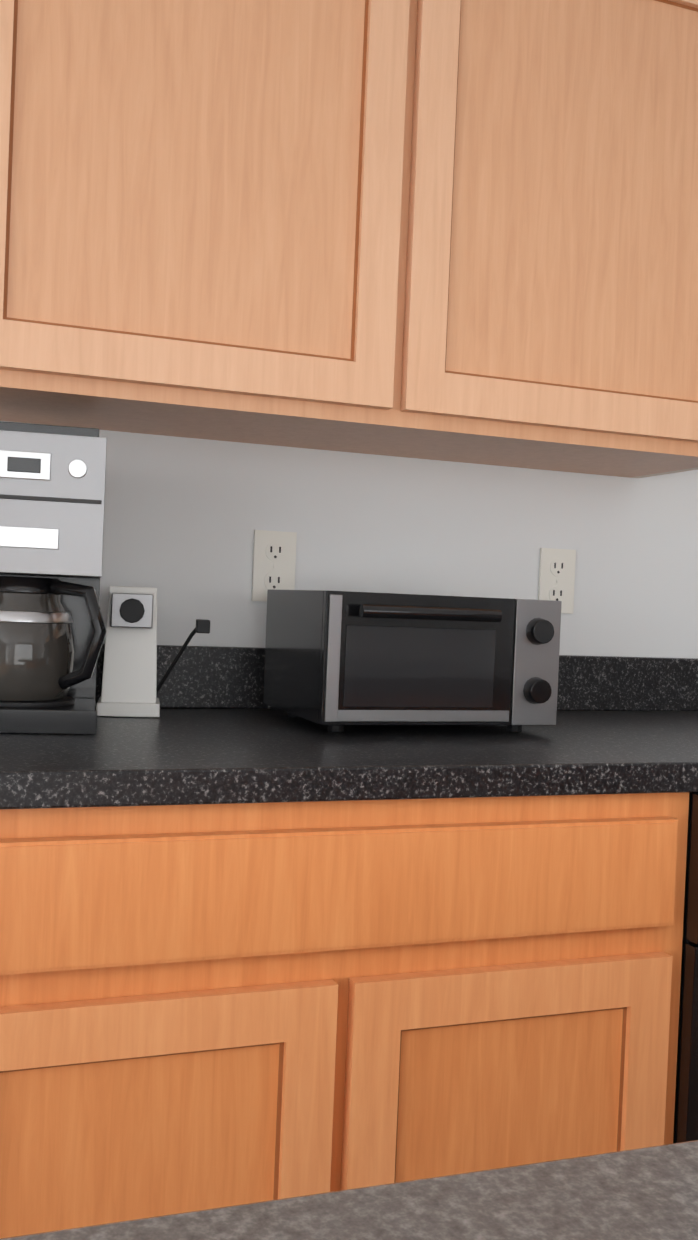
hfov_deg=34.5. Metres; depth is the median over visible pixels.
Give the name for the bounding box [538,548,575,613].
electrical outlet
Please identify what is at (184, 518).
wall
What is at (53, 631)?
coffee maker
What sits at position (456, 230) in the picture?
upper cabinet
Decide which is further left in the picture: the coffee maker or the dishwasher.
the coffee maker
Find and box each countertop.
[0,644,697,808]
[0,1140,697,1239]
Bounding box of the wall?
[1,421,697,657]
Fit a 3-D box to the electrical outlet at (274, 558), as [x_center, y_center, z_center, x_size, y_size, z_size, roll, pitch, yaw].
[-0.123,-0.089,1.862,0.072,0.117,0.007,2,1,-20]
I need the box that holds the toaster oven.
[263,589,561,732]
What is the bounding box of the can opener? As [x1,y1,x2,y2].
[97,586,209,717]
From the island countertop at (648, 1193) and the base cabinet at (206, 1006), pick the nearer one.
the island countertop at (648, 1193)
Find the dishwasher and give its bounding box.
[673,792,697,1143]
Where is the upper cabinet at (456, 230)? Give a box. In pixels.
[0,0,697,477]
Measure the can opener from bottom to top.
0.190 m
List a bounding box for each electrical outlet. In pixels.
[251,530,296,601]
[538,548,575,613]
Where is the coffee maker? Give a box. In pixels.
[0,421,106,733]
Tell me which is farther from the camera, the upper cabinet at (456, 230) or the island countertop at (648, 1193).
the upper cabinet at (456, 230)
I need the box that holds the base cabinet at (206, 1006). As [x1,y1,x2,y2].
[0,792,688,1238]
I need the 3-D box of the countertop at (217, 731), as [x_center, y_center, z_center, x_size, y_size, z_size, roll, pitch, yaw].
[1.130,0.168,1.838,3.482,0.138,0.940,2,1,-20]
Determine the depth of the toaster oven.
1.56 m

